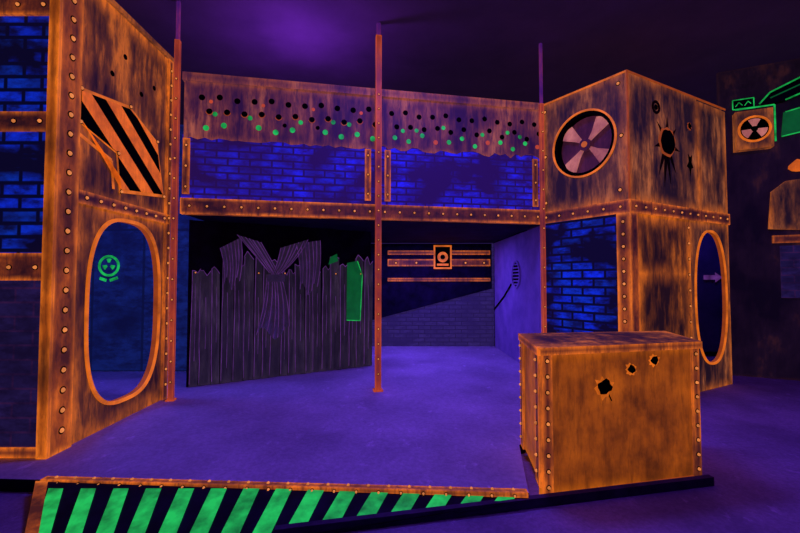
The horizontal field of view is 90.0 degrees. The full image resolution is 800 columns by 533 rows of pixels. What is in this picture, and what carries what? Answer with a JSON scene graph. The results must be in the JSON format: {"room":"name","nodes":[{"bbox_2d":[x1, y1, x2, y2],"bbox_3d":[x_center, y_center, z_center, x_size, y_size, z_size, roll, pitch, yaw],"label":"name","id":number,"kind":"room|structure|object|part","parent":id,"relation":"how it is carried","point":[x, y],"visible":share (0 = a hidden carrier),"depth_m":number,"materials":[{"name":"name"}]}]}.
{"room":"sports facility","nodes":[
{"label":"sports facility","id":0,"kind":"room"},
{"bbox_2d":[88,125,202,370],"bbox_3d":[-5.950,-0.351,7.157,5.300,4.398,0.080,0,-2,0],"label":"wall","id":1,"kind":"structure","parent":0,"point":[121,309],"depth_m":7.08,"materials":[{"name":"paint"}]},
{"bbox_2d":[98,255,119,281],"bbox_3d":[-5.160,0.034,7.088,0.380,0.474,0.010,0,-2,0],"label":"sign","id":2,"kind":"object","parent":1,"relation":"attached to","point":[106,256],"visible":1,"depth_m":7.08,"materials":[{"name":"green paint"}]},
{"bbox_2d":[186,220,370,386],"bbox_3d":[-1.895,0.578,6.843,3.070,2.518,0.080,1,-2,-30],"label":"wall","id":3,"kind":"structure","parent":0,"point":[206,238],"depth_m":6.55,"materials":[{"name":"black paint"}]},
{"bbox_2d":[180,71,539,242],"bbox_3d":[-0.385,-1.643,7.687,5.429,1.980,4.349,0,-2,0],"label":"balcony","id":4,"kind":"object","parent":3,"relation":"on","point":[260,151],"visible":0.98,"depth_m":6.02,"materials":[{"name":"blue brick"}]},
{"bbox_3d":[-0.360,-2.633,6.120,5.443,0.110,0.150,0,-2,-11],"label":"cap rail","id":5,"kind":"part","parent":4,"relation":"part of","materials":[{"name":"metal"}]},
{"bbox_3d":[-0.360,-1.364,6.081,5.443,0.950,0.060,0,-2,-11],"label":"brick panel","id":6,"kind":"part","parent":4,"relation":"part of","materials":[{"name":"blue brick"}]},
{"bbox_2d":[0,338,799,532],"bbox_3d":[0.500,1.856,4.438,19.000,0.001,15.000,0,-2,0],"label":"floor","id":7,"kind":"structure","parent":0,"point":[750,426],"depth_m":3.13,"materials":[{"name":"concrete"}]},
{"bbox_2d":[0,346,528,496],"bbox_3d":[-2.850,1.874,6.404,11.700,0.098,6.790,0,-2,0],"label":"stage platform","id":8,"kind":"object","parent":7,"relation":"on","point":[446,416],"visible":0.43,"depth_m":4.27,"materials":[{"name":"concrete"}]},
{"bbox_2d":[0,0,173,458],"bbox_3d":[-4.772,-0.591,4.583,3.256,4.698,1.880,0,-2,0],"label":"tower","id":9,"kind":"object","parent":8,"relation":"on","point":[86,92],"visible":1,"depth_m":3.82,"materials":[{"name":"orange paint"}]},
{"bbox_3d":[-3.196,-1.100,4.232,0.004,0.459,0.512,0,-2,0],"label":"inset plate","id":10,"kind":"part","parent":9,"relation":"part of","materials":[{"name":"brown metal"}]},
{"bbox_3d":[-3.230,0.563,4.678,0.060,2.398,1.610,0,-2,0],"label":"door plate","id":11,"kind":"part","parent":9,"relation":"part of","materials":[{"name":"orange paint"}]},
{"bbox_3d":[-3.191,-1.366,4.684,0.018,1.058,1.460,0,-2,0],"label":"hazard plate","id":12,"kind":"part","parent":9,"relation":"part of","materials":[{"name":"orange metal"}]},
{"bbox_3d":[-3.190,0.504,4.685,0.020,2.110,1.260,0,-2,0],"label":"door frame","id":13,"kind":"part","parent":9,"relation":"part of","materials":[{"name":"orange metal"}]},
{"bbox_3d":[-3.230,-1.760,4.759,0.060,2.250,1.610,0,-2,0],"label":"plate","id":14,"kind":"part","parent":9,"relation":"part of","materials":[{"name":"orange paint"}]},
{"bbox_2d":[165,0,180,401],"bbox_3d":[-3.056,-0.936,5.429,0.104,5.445,0.104,0,-2,-11],"label":"support pole","id":15,"kind":"object","parent":8,"relation":"on","point":[177,43],"visible":1,"depth_m":5.40,"materials":[{"name":"metal"}]},
{"bbox_2d":[189,251,372,386],"bbox_3d":[-1.832,0.792,6.786,3.069,2.070,0.060,1,-2,-30],"label":"barricade","id":16,"kind":"object","parent":8,"relation":"on","point":[343,340],"visible":0.87,"depth_m":6.70,"materials":[{"name":"paint"}]},
{"bbox_2d":[220,235,320,338],"bbox_3d":[-2.076,0.348,6.543,1.616,1.680,0.090,1,-2,-30],"label":"curtain","id":17,"kind":"object","parent":16,"relation":"hanging from","point":[275,312],"visible":1,"depth_m":6.56,"materials":[{"name":"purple fabric"}]},
{"bbox_2d":[373,22,382,391],"bbox_3d":[-0.321,-0.919,5.900,0.136,5.445,0.136,0,-2,-11],"label":"support pole","id":18,"kind":"object","parent":8,"relation":"on","point":[378,39],"visible":1,"depth_m":5.86,"materials":[{"name":"metal"}]},
{"bbox_2d":[539,43,546,332],"bbox_3d":[2.283,-0.901,6.405,0.096,5.445,0.098,0,-2,-11],"label":"support pole","id":19,"kind":"object","parent":8,"relation":"on","point":[541,104],"visible":0.82,"depth_m":6.39,"materials":[{"name":"metal"}]},
{"bbox_2d":[25,475,527,532],"bbox_3d":[-0.969,1.738,2.896,3.863,0.121,0.710,0,-2,0],"label":"ramp","id":20,"kind":"object","parent":7,"relation":"on","point":[59,504],"visible":1,"depth_m":2.94,"materials":[{"name":"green paint"}]},
{"bbox_3d":[-2.602,1.742,2.863,0.079,0.094,0.868,2,-3,-38],"label":"trim","id":21,"kind":"part","parent":20,"relation":"part of","materials":[{"name":"paint"}]},
{"bbox_3d":[-0.955,1.717,3.111,3.835,0.038,0.082,0,-2,3],"label":"edge trim","id":22,"kind":"part","parent":20,"relation":"part of","materials":[{"name":"paint"}]},
{"bbox_2d":[274,474,713,532],"bbox_3d":[0.885,1.768,2.985,3.491,0.070,0.050,0,-2,-12],"label":"ledge timber","id":23,"kind":"object","parent":7,"relation":"on","point":[658,486],"visible":1,"depth_m":2.92,"materials":[{"name":"black wood"}]},
{"bbox_2d":[518,331,702,493],"bbox_3d":[1.913,1.238,3.626,1.825,1.174,0.854,0,-2,-8],"label":"crate","id":24,"kind":"object","parent":7,"relation":"on","point":[598,409],"visible":0.99,"depth_m":3.29,"materials":[{"name":"paint"}]},
{"bbox_3d":[1.171,1.198,3.518,0.038,1.049,0.806,0,-2,7],"label":"plate","id":25,"kind":"part","parent":24,"relation":"part of","materials":[{"name":"paint"}]},
{"bbox_3d":[1.918,0.651,3.639,1.682,0.001,1.071,0,-2,0],"label":"plate","id":26,"kind":"part","parent":24,"relation":"part of","materials":[{"name":"orange metal"}]},
{"bbox_3d":[1.836,0.679,3.537,1.539,0.060,0.869,0,-2,0],"label":"rail","id":27,"kind":"part","parent":24,"relation":"part of","materials":[{"name":"metal"}]},
{"bbox_3d":[1.846,1.793,3.261,1.347,0.037,0.012,0,-2,-13],"label":"rail","id":28,"kind":"part","parent":24,"relation":"part of","materials":[{"name":"orange metal"}]},
{"bbox_2d":[544,69,732,391],"bbox_3d":[3.939,-0.361,6.589,2.893,4.578,1.636,1,-2,-33],"label":"tower","id":29,"kind":"object","parent":7,"relation":"on","point":[636,174],"visible":0.88,"depth_m":5.92,"materials":[{"name":"paint"}]},
{"bbox_3d":[2.731,0.547,5.939,0.050,2.518,1.365,1,-2,-35],"label":"brick panel","id":30,"kind":"part","parent":29,"relation":"part of","materials":[{"name":"blue brick"}]},
{"bbox_3d":[2.731,-1.781,6.020,0.050,1.780,1.365,1,-2,-35],"label":"fan plate","id":31,"kind":"part","parent":29,"relation":"part of","materials":[{"name":"brown metal"}]},
{"bbox_3d":[3.813,0.591,5.769,1.360,2.618,0.050,1,-2,-28],"label":"plate","id":32,"kind":"part","parent":29,"relation":"part of","materials":[{"name":"orange paint"}]},
{"bbox_3d":[4.268,-1.778,6.093,2.671,1.780,0.050,1,-2,-28],"label":"plate","id":33,"kind":"part","parent":29,"relation":"part of","materials":[{"name":"brown metal"}]},
{"bbox_3d":[4.934,0.481,6.327,0.970,2.120,0.020,1,-2,-28],"label":"door frame","id":34,"kind":"part","parent":29,"relation":"part of","materials":[{"name":"orange metal"}]},
{"bbox_3d":[4.931,0.611,6.361,1.171,2.618,0.050,1,-2,-28],"label":"door plate","id":35,"kind":"part","parent":29,"relation":"part of","materials":[{"name":"orange metal"}]},
{"bbox_2d":[371,243,493,345],"bbox_3d":[0.550,0.682,9.812,3.500,2.518,0.060,0,-2,0],"label":"wall","id":36,"kind":"structure","parent":0,"point":[468,320],"depth_m":9.76,"materials":[{"name":"brick"}]},
{"bbox_2d":[371,244,491,319],"bbox_3d":[0.620,0.416,9.755,3.240,1.950,0.068,0,-2,0],"label":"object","id":37,"kind":"structure","parent":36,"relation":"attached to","point":[410,280],"depth_m":9.76,"materials":[{"name":"black paint"}]},
{"bbox_2d":[434,245,451,268],"bbox_3d":[1.040,-0.230,9.747,0.440,0.580,0.034,0,-2,0],"label":"plate","id":38,"kind":"object","parent":37,"relation":"attached to","point":[442,254],"visible":1,"depth_m":9.74,"materials":[{"name":"orange metal"}]},
{"bbox_2d":[115,0,799,124],"bbox_3d":[0.500,-3.691,4.632,19.000,0.001,15.000,0,-2,0],"label":"ceiling","id":39,"kind":"structure","parent":0,"point":[489,49],"depth_m":6.42,"materials":[{"name":"paint"}]},
{"bbox_2d":[494,229,526,337],"bbox_3d":[0.500,-0.658,11.970,19.000,5.550,0.080,0,-2,0],"label":"wall","id":40,"kind":"structure","parent":0,"point":[526,229],"depth_m":11.88,"materials":[{"name":"paint"}]},
{"bbox_2d":[494,226,540,362],"bbox_3d":[2.340,0.627,8.113,0.050,2.508,3.220,0,-2,-1],"label":"wall","id":41,"kind":"structure","parent":0,"point":[519,311],"depth_m":7.95,"materials":[{"name":"paint"}]},
{"bbox_2d":[494,284,511,309],"bbox_3d":[2.295,0.705,8.995,0.020,0.652,1.464,0,-2,-1],"label":"cable","id":42,"kind":"object","parent":41,"relation":"attached to","point":[510,285],"visible":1,"depth_m":8.84,"materials":[{"name":"black rubber"}]},
{"bbox_2d":[511,260,520,288],"bbox_3d":[2.302,0.158,7.949,0.030,0.560,0.560,0,-2,-1],"label":"air vent","id":43,"kind":"object","parent":41,"relation":"in","point":[515,270],"visible":1,"depth_m":7.93,"materials":[{"name":"paint"}]},
{"bbox_2d":[527,225,721,351],"bbox_3d":[5.750,-0.289,9.056,5.700,4.390,0.080,0,-2,0],"label":"wall","id":44,"kind":"structure","parent":0,"point":[709,292],"depth_m":8.98,"materials":[{"name":"paint"}]},
{"bbox_2d":[704,273,720,281],"bbox_3d":[7.030,0.244,8.982,0.420,0.220,0.010,0,-2,0],"label":"arrow sign","id":45,"kind":"object","parent":44,"relation":"attached to","point":[716,277],"visible":0.91,"depth_m":8.98,"materials":[{"name":"purple paint"}]},
{"bbox_2d":[716,58,799,380],"bbox_3d":[7.253,-0.838,6.706,3.011,5.538,0.080,-1,-2,25],"label":"wall","id":46,"kind":"structure","parent":0,"point":[765,326],"depth_m":7.07,"materials":[{"name":"paint"}]},
{"bbox_2d":[732,97,754,110],"bbox_3d":[6.179,-2.925,7.211,0.316,0.186,0.045,-1,-2,25],"label":"label sign","id":47,"kind":"object","parent":46,"relation":"attached to","point":[746,102],"visible":0.93,"depth_m":7.20,"materials":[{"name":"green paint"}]},
{"bbox_2d":[732,104,776,152],"bbox_3d":[6.266,-2.441,7.082,0.552,0.732,0.175,-1,-2,25],"label":"box sign","id":48,"kind":"object","parent":46,"relation":"attached to","point":[752,129],"visible":1,"depth_m":7.02,"materials":[{"name":"paint"}]},
{"bbox_3d":[6.218,-2.417,7.015,0.470,0.470,0.015,-1,-2,25],"label":"frame","id":49,"kind":"part","parent":48,"relation":"part of","materials":[{"name":"orange metal"}]},
{"bbox_2d":[759,77,799,136],"bbox_3d":[6.836,-2.824,6.846,1.115,1.141,0.105,-1,-2,25],"label":"duct","id":50,"kind":"object","parent":46,"relation":"attached to","point":[790,122],"visible":0.98,"depth_m":6.90,"materials":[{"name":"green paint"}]},
{"bbox_3d":[6.926,-2.538,6.835,0.640,0.550,0.030,-1,-2,25],"label":"plate","id":51,"kind":"part","parent":50,"relation":"part of","materials":[{"name":"green metal"}]},
{"bbox_2d":[768,159,799,297],"bbox_3d":[7.017,-0.655,6.738,1.250,2.380,0.050,-1,-2,25],"label":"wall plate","id":52,"kind":"object","parent":46,"relation":"attached to","point":[784,207],"visible":1,"depth_m":6.88,"materials":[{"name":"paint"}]},
{"bbox_3d":[7.017,-0.990,6.750,1.250,1.150,0.050,-1,-2,25],"label":"plate","id":53,"kind":"part","parent":52,"relation":"part of","materials":[{"name":"paint"}]},
{"bbox_3d":[7.089,0.084,6.690,1.100,0.900,0.030,-1,-2,25],"label":"plate","id":54,"kind":"part","parent":52,"relation":"part of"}
]}

